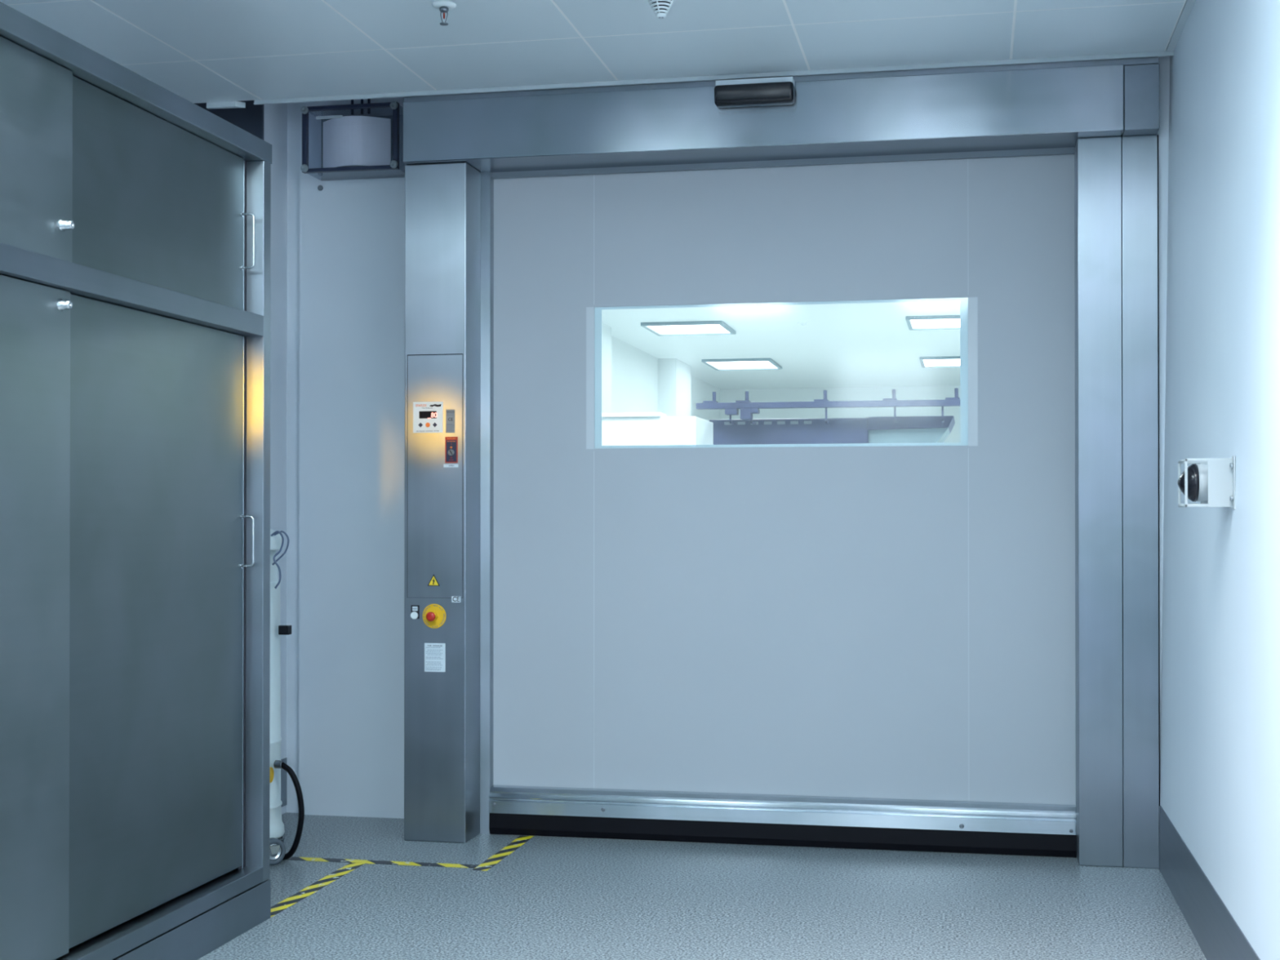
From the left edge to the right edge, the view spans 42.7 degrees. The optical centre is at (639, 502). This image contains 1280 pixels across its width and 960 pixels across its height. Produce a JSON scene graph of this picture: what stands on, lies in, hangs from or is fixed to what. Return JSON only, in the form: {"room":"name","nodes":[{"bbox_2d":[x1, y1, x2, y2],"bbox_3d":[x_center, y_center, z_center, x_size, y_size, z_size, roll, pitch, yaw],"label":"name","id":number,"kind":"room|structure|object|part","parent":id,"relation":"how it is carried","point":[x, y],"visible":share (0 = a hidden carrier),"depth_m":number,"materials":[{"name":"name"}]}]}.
{"room":"industrial corridor","nodes":[
{"label":"industrial corridor","id":0,"kind":"room"},
{"bbox_2d":[195,100,263,140],"bbox_3d":[-1.936,-0.344,7.121,0.630,3.450,0.020,0,0,11],"label":"wall","id":1,"kind":"structure","parent":0,"point":[250,118],"depth_m":7.07,"materials":[{"name":"grey metal"}]},
{"bbox_2d":[263,102,287,813],"bbox_3d":[-2.867,-0.375,2.841,0.750,3.450,9.620,0,0,11],"label":"wall","id":2,"kind":"structure","parent":0,"point":[275,115],"depth_m":7.23,"materials":[{"name":"paint"}]},
{"bbox_2d":[206,101,245,108],"bbox_3d":[-1.722,-1.651,6.800,0.162,0.022,0.027,0,0,6],"label":"trim","id":3,"kind":"structure","parent":2,"relation":"attached to","point":[229,104],"depth_m":6.79,"materials":[{"name":"white metal"}]},
{"bbox_2d":[280,757,286,806],"bbox_3d":[-1.599,1.241,7.174,0.005,0.210,0.240,0,0,11],"label":"baseboard","id":4,"kind":"structure","parent":2,"relation":"attached to","point":[283,773],"depth_m":7.26,"materials":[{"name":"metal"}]},
{"bbox_2d":[0,0,1185,103],"bbox_3d":[-1.061,-1.705,2.144,4.320,0.020,8.847,0,0,11],"label":"ceiling","id":5,"kind":"structure","parent":0,"point":[200,29],"depth_m":5.84,"materials":[{"name":"tile"}]},
{"bbox_2d":[431,0,456,26],"bbox_3d":[-0.658,-1.637,5.497,0.082,0.068,0.082,0,0,11],"label":"sprinkler","id":6,"kind":"object","parent":5,"relation":"attached to","point":[443,6],"visible":1,"depth_m":5.48,"materials":[{"name":"white metal"}]},
{"bbox_2d":[7,0,1186,99],"bbox_3d":[-1.061,-1.710,2.141,4.328,0.030,8.850,0,0,11],"label":"trim","id":7,"kind":"structure","parent":5,"relation":"attached to","point":[1015,11],"depth_m":5.83,"materials":[{"name":"white metal"}]},
{"bbox_2d":[646,0,675,18],"bbox_3d":[0.068,-1.620,5.294,0.170,0.106,0.170,0,0,11],"label":"fire alarm","id":8,"kind":"object","parent":5,"relation":"attached to","point":[660,8],"visible":1,"depth_m":5.28,"materials":[{"name":"white plastic"}]},
{"bbox_2d":[601,322,719,421],"bbox_3d":[-0.407,-0.107,15.197,0.350,3.090,15.580,0,0,11],"label":"wall","id":9,"kind":"structure","parent":0,"point":[633,380],"depth_m":17.66,"materials":[{"name":"white paint"}]},
{"bbox_2d":[197,812,1206,959],"bbox_3d":[-1.030,1.387,2.455,5.400,0.080,9.620,0,0,11],"label":"floor","id":10,"kind":"structure","parent":0,"point":[551,898],"depth_m":5.58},
{"bbox_2d":[0,1,271,959],"bbox_3d":[-1.750,0.085,4.362,0.632,2.552,2.262,0,0,11],"label":"storage cabinet","id":11,"kind":"object","parent":10,"relation":"on","point":[135,217],"visible":1,"depth_m":4.57,"materials":[{"name":"metal"}]},
{"bbox_3d":[-1.593,0.307,3.760,0.016,1.719,1.022,0,0,11],"label":"sliding door","id":12,"kind":"part","parent":11,"relation":"part of","materials":[{"name":"metal"}]},
{"bbox_3d":[-1.592,-0.878,3.772,0.016,0.502,1.030,0,0,11],"label":"sliding door","id":13,"kind":"part","parent":11,"relation":"part of","materials":[{"name":"glass"}]},
{"bbox_3d":[-1.482,-0.584,4.312,0.079,0.067,2.140,0,0,11],"label":"rail","id":14,"kind":"part","parent":11,"relation":"part of","materials":[{"name":"metal"}]},
{"bbox_3d":[-1.420,0.314,4.711,0.016,1.719,1.232,0,0,11],"label":"sliding door","id":15,"kind":"part","parent":11,"relation":"part of","materials":[{"name":"metal"}]},
{"bbox_3d":[-1.420,-0.869,4.720,0.016,0.507,1.232,0,0,11],"label":"sliding door","id":16,"kind":"part","parent":11,"relation":"part of","materials":[{"name":"glass"}]},
{"bbox_3d":[-1.270,0.126,5.296,0.046,0.168,0.008,0,0,11],"label":"handle","id":17,"kind":"part","parent":11,"relation":"part of","materials":[{"name":"silver metal"}]},
{"bbox_3d":[-1.270,-0.847,5.303,0.046,0.182,0.008,0,0,11],"label":"handle","id":18,"kind":"part","parent":11,"relation":"part of","materials":[{"name":"silver metal"}]},
{"bbox_2d":[269,528,304,865],"bbox_3d":[-1.515,0.723,6.375,0.495,1.305,0.372,0,0,11],"label":"vacuum","id":19,"kind":"object","parent":10,"relation":"on","point":[277,830],"visible":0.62,"depth_m":6.33,"materials":[{"name":"white plastic"}]},
{"bbox_3d":[-1.576,0.128,6.391,0.358,0.115,0.358,0,0,11],"label":"lid","id":20,"kind":"part","parent":19,"relation":"part of","materials":[{"name":"white plastic"}]},
{"bbox_2d":[273,760,284,768],"bbox_3d":[-1.388,1.007,6.290,0.030,0.032,0.032,0,0,11],"label":"socket","id":21,"kind":"object","parent":19,"relation":"attached to","point":[279,764],"depth_m":6.28,"materials":[{"name":"silver metal"}]},
{"bbox_3d":[-1.372,0.493,6.327,0.044,0.036,0.030,0,0,11],"label":"knob","id":22,"kind":"part","parent":19,"relation":"part of","materials":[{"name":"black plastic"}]},
{"bbox_2d":[271,862,364,916],"bbox_3d":[-1.160,1.371,5.819,0.062,0.001,0.849,0,0,11],"label":"tape","id":23,"kind":"object","parent":10,"relation":"on","point":[281,906],"visible":0.9,"depth_m":5.81,"materials":[{"name":"yellow plastic"}]},
{"bbox_2d":[287,856,479,867],"bbox_3d":[-1.023,1.374,6.255,0.830,0.001,0.058,0,0,11],"label":"tape","id":24,"kind":"object","parent":10,"relation":"on","point":[292,858],"visible":0.9,"depth_m":6.24,"materials":[{"name":"yellow plastic"}]},
{"bbox_2d":[472,835,533,871],"bbox_3d":[-0.531,1.375,6.435,0.060,0.001,0.670,0,0,11],"label":"tape","id":25,"kind":"object","parent":10,"relation":"on","point":[521,840],"visible":1,"depth_m":6.41,"materials":[{"name":"yellow plastic"}]},
{"bbox_2d":[286,56,1169,818],"bbox_3d":[0.346,-0.347,6.809,4.225,3.450,0.486,0,0,14],"label":"wall","id":26,"kind":"structure","parent":0,"point":[345,348],"depth_m":7.21,"materials":[{"name":"paint"}]},
{"bbox_2d":[300,98,406,191],"bbox_3d":[-1.228,-1.720,7.098,0.446,0.680,0.218,0,0,11],"label":"motor housing","id":27,"kind":"object","parent":26,"relation":"attached to","point":[353,147],"visible":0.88,"depth_m":7.06,"materials":[{"name":"grey metal"}]},
{"bbox_3d":[-1.202,-1.560,7.201,0.424,0.274,0.004,0,0,11],"label":"plate","id":28,"kind":"part","parent":27,"relation":"part of","materials":[{"name":"grey metal"}]},
{"bbox_2d":[403,56,1159,868],"bbox_3d":[0.528,-0.141,6.581,2.959,3.036,0.494,0,0,11],"label":"door","id":29,"kind":"structure","parent":26,"relation":"in","point":[929,646],"depth_m":6.57,"materials":[{"name":"metal"}]},
{"bbox_3d":[-0.915,0.432,6.660,0.022,0.018,0.001,0,0,11],"label":"legend plate","id":30,"kind":"part","parent":29,"relation":"part of","materials":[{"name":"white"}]},
{"bbox_2d":[426,662,441,670],"bbox_3d":[-0.835,0.664,6.644,0.071,0.034,0.001,0,0,11],"label":"print","id":31,"kind":"object","parent":29,"relation":"attached to","point":[429,665],"depth_m":6.64,"materials":[{"name":"white paper"}]},
{"bbox_2d":[426,647,442,658],"bbox_3d":[-0.834,0.612,6.644,0.073,0.047,0.001,0,0,11],"label":"print","id":32,"kind":"object","parent":29,"relation":"on","point":[431,652],"depth_m":6.64,"materials":[{"name":"white paper"}]},
{"bbox_3d":[-0.768,-0.329,6.636,0.038,0.095,0.001,0,0,11],"label":"type plate","id":33,"kind":"part","parent":29,"relation":"part of","materials":[{"name":"grey metal"}]},
{"bbox_2d":[444,436,457,462],"bbox_3d":[-0.764,-0.213,6.633,0.053,0.106,0.002,0,0,11],"label":"switch","id":34,"kind":"object","parent":29,"relation":"attached to","point":[451,442],"depth_m":6.63,"materials":[{"name":"red plastic"}]},
{"bbox_3d":[-0.636,0.000,6.854,0.042,2.756,0.080,0,0,11],"label":"guide rail","id":35,"kind":"part","parent":29,"relation":"part of","materials":[{"name":"metal"}]},
{"bbox_2d":[714,76,795,108],"bbox_3d":[0.442,-1.583,6.319,0.307,0.097,0.080,0,0,11],"label":"sensor","id":36,"kind":"object","parent":29,"relation":"attached to","point":[767,91],"visible":1,"depth_m":6.29,"materials":[{"name":"black plastic"}]},
{"bbox_2d":[493,154,1075,804],"bbox_3d":[0.536,-0.083,6.630,2.390,2.600,0.006,0,0,11],"label":"curtain","id":37,"kind":"object","parent":29,"relation":"hanging from","point":[883,621],"depth_m":6.61,"materials":[{"name":"plastic"}]},
{"bbox_3d":[1.911,-1.503,6.312,0.125,0.241,0.488,0,0,11],"label":"header panel","id":38,"kind":"part","parent":29,"relation":"part of","materials":[{"name":"metal"}]},
{"bbox_3d":[1.922,-0.003,6.350,0.129,2.756,0.389,0,0,11],"label":"filler panel","id":39,"kind":"part","parent":29,"relation":"part of","materials":[{"name":"metal"}]},
{"bbox_2d":[601,300,959,389],"bbox_3d":[2.781,-1.671,14.703,6.800,0.070,16.100,0,0,11],"label":"ceiling","id":40,"kind":"structure","parent":0,"point":[860,344],"depth_m":16.60,"materials":[{"name":"white paint"}]},
{"bbox_2d":[640,320,736,336],"bbox_3d":[0.459,-1.617,15.225,0.750,0.030,0.870,0,0,11],"label":"recessed light","id":41,"kind":"object","parent":40,"relation":"in","point":[696,327],"visible":1,"depth_m":15.16,"materials":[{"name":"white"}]},
{"bbox_2d":[647,324,729,334],"bbox_3d":[0.459,-1.621,15.225,0.680,0.014,0.800,0,0,11],"label":"diffuser","id":42,"kind":"object","parent":41,"relation":"attached to","point":[657,329],"depth_m":15.27,"materials":[{"name":"white plastic"}]},
{"bbox_2d":[701,358,782,370],"bbox_3d":[1.186,-1.591,18.878,0.780,0.030,1.120,0,0,11],"label":"recessed light","id":43,"kind":"object","parent":40,"relation":"in","point":[730,364],"visible":1,"depth_m":18.82,"materials":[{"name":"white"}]},
{"bbox_2d":[708,360,777,368],"bbox_3d":[1.186,-1.595,18.878,0.710,0.014,1.050,0,0,11],"label":"diffuser","id":44,"kind":"object","parent":43,"relation":"attached to","point":[713,364],"depth_m":18.85,"materials":[{"name":"white plastic"}]},
{"bbox_2d":[905,315,959,330],"bbox_3d":[2.819,-1.620,14.735,0.810,0.030,0.850,0,0,11],"label":"recessed light","id":45,"kind":"object","parent":40,"relation":"in","point":[936,322],"visible":0.59,"depth_m":14.68,"materials":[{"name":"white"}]},
{"bbox_2d":[910,319,959,328],"bbox_3d":[2.819,-1.624,14.736,0.740,0.014,0.780,0,0,11],"label":"diffuser","id":46,"kind":"object","parent":45,"relation":"attached to","point":[914,323],"depth_m":14.81,"materials":[{"name":"white plastic"}]},
{"bbox_2d":[919,355,959,367],"bbox_3d":[3.592,-1.593,18.543,0.810,0.030,1.020,0,0,11],"label":"recessed light","id":47,"kind":"object","parent":40,"relation":"in","point":[948,361],"visible":0.59,"depth_m":18.55,"materials":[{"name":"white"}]},
{"bbox_2d":[923,359,959,366],"bbox_3d":[3.592,-1.597,18.543,0.740,0.014,0.950,0,0,11],"label":"diffuser","id":48,"kind":"object","parent":47,"relation":"attached to","point":[926,362],"depth_m":18.65,"materials":[{"name":"white plastic"}]},
{"bbox_2d":[720,385,959,442],"bbox_3d":[4.315,-0.057,22.237,6.800,3.090,0.100,0,0,11],"label":"wall","id":49,"kind":"structure","parent":0,"point":[905,393],"depth_m":22.49,"materials":[{"name":"white"}]},
{"bbox_2d":[1159,0,1279,959],"bbox_3d":[1.241,-0.381,2.006,0.266,3.450,9.620,0,0,11],"label":"wall","id":50,"kind":"structure","parent":0,"point":[1220,753],"depth_m":4.63,"materials":[{"name":"paint"}]},
{"bbox_2d":[253,50,1173,104],"bbox_3d":[0.188,-1.667,6.409,3.640,0.036,0.012,0,0,11],"label":"trim","id":51,"kind":"structure","parent":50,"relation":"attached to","point":[1152,54],"depth_m":6.38,"materials":[{"name":"white metal"}]},
{"bbox_2d":[1165,0,1195,51],"bbox_3d":[1.076,-1.707,1.707,0.030,0.022,8.850,0,0,11],"label":"trim","id":52,"kind":"structure","parent":50,"relation":"attached to","point":[1188,5],"depth_m":5.72,"materials":[{"name":"white metal"}]},
{"bbox_2d":[1177,456,1235,509],"bbox_3d":[1.581,-0.053,4.585,0.140,0.146,0.184,0,0,11],"label":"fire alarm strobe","id":53,"kind":"object","parent":50,"relation":"attached to","point":[1211,482],"visible":1,"depth_m":4.53,"materials":[{"name":"grey plastic"}]},
{"bbox_3d":[1.602,-0.053,4.672,0.126,0.131,0.004,0,0,11],"label":"guard plate","id":54,"kind":"part","parent":53,"relation":"part of","materials":[{"name":"grey"}]},
{"bbox_2d":[1159,805,1260,959],"bbox_3d":[1.054,1.222,1.714,0.016,0.240,8.995,0,0,11],"label":"baseboard","id":55,"kind":"structure","parent":50,"relation":"attached to","point":[1214,928],"depth_m":5.06,"materials":[{"name":"metal"}]},
{"bbox_3d":[2.793,1.475,14.739,6.800,0.080,15.980,0,0,11],"label":"floor","id":56,"kind":"structure","parent":0,"visible":0},
{"bbox_2d":[601,412,713,445],"bbox_3d":[0.026,0.424,10.543,0.790,1.962,0.720,0,0,11],"label":"tall cabinet","id":57,"kind":"object","parent":56,"relation":"on","point":[630,428],"visible":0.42,"depth_m":10.21,"materials":[{"name":"white"}]},
{"bbox_2d":[601,412,666,417],"bbox_3d":[-0.132,-0.546,10.327,0.570,0.026,0.220,0,0,11],"label":"countertop","id":58,"kind":"structure","parent":57,"relation":"on","point":[630,414],"depth_m":10.20,"materials":[{"name":"white plastic"}]},
{"bbox_2d":[709,415,955,444],"bbox_3d":[1.358,0.422,11.399,1.636,1.978,0.912,0,0,11],"label":"machine","id":59,"kind":"object","parent":56,"relation":"on","point":[879,429],"visible":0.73,"depth_m":10.97,"materials":[{"name":"blue"}]},
{"bbox_2d":[737,422,745,424],"bbox_3d":[0.685,-0.536,11.084,0.050,0.020,0.012,0,0,11],"label":"switch","id":60,"kind":"object","parent":59,"relation":"attached to","point":[738,423],"depth_m":11.08,"materials":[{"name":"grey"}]},
{"bbox_2d":[764,421,771,424],"bbox_3d":[0.862,-0.536,11.048,0.050,0.020,0.012,0,0,11],"label":"switch","id":61,"kind":"object","parent":59,"relation":"attached to","point":[765,422],"depth_m":11.04,"materials":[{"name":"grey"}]},
{"bbox_2d":[777,421,784,424],"bbox_3d":[0.950,-0.536,11.030,0.050,0.020,0.012,0,0,11],"label":"switch","id":62,"kind":"object","parent":59,"relation":"attached to","point":[778,422],"depth_m":11.02,"materials":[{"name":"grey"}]},
{"bbox_2d":[790,421,798,424],"bbox_3d":[1.038,-0.537,11.012,0.050,0.020,0.012,0,0,11],"label":"switch","id":63,"kind":"object","parent":59,"relation":"attached to","point":[791,422],"depth_m":11.01,"materials":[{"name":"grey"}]},
{"bbox_2d":[695,387,959,425],"bbox_3d":[1.549,-0.633,10.781,2.357,0.212,0.237,0,0,11],"label":"rail","id":64,"kind":"object","parent":59,"relation":"attached to","point":[748,408],"visible":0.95,"depth_m":10.76,"materials":[{"name":"grey metal"}]},
{"bbox_3d":[0.620,-0.575,10.995,0.012,0.099,0.187,0,0,11],"label":"support post","id":65,"kind":"part","parent":64,"relation":"part of","materials":[{"name":"grey metal"}]},
{"bbox_3d":[0.759,-0.575,10.966,0.012,0.099,0.187,0,0,11],"label":"support post","id":66,"kind":"part","parent":64,"relation":"part of","materials":[{"name":"grey metal"}]},
{"bbox_3d":[1.244,-0.575,10.868,0.012,0.099,0.187,0,0,11],"label":"support post","id":67,"kind":"part","parent":64,"relation":"part of","materials":[{"name":"grey metal"}]},
{"bbox_3d":[1.683,-0.576,10.779,0.012,0.099,0.187,0,0,11],"label":"support post","id":68,"kind":"part","parent":64,"relation":"part of","materials":[{"name":"grey metal"}]},
{"bbox_3d":[1.983,-0.577,10.718,0.012,0.099,0.187,0,0,11],"label":"support post","id":69,"kind":"part","parent":64,"relation":"part of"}
]}

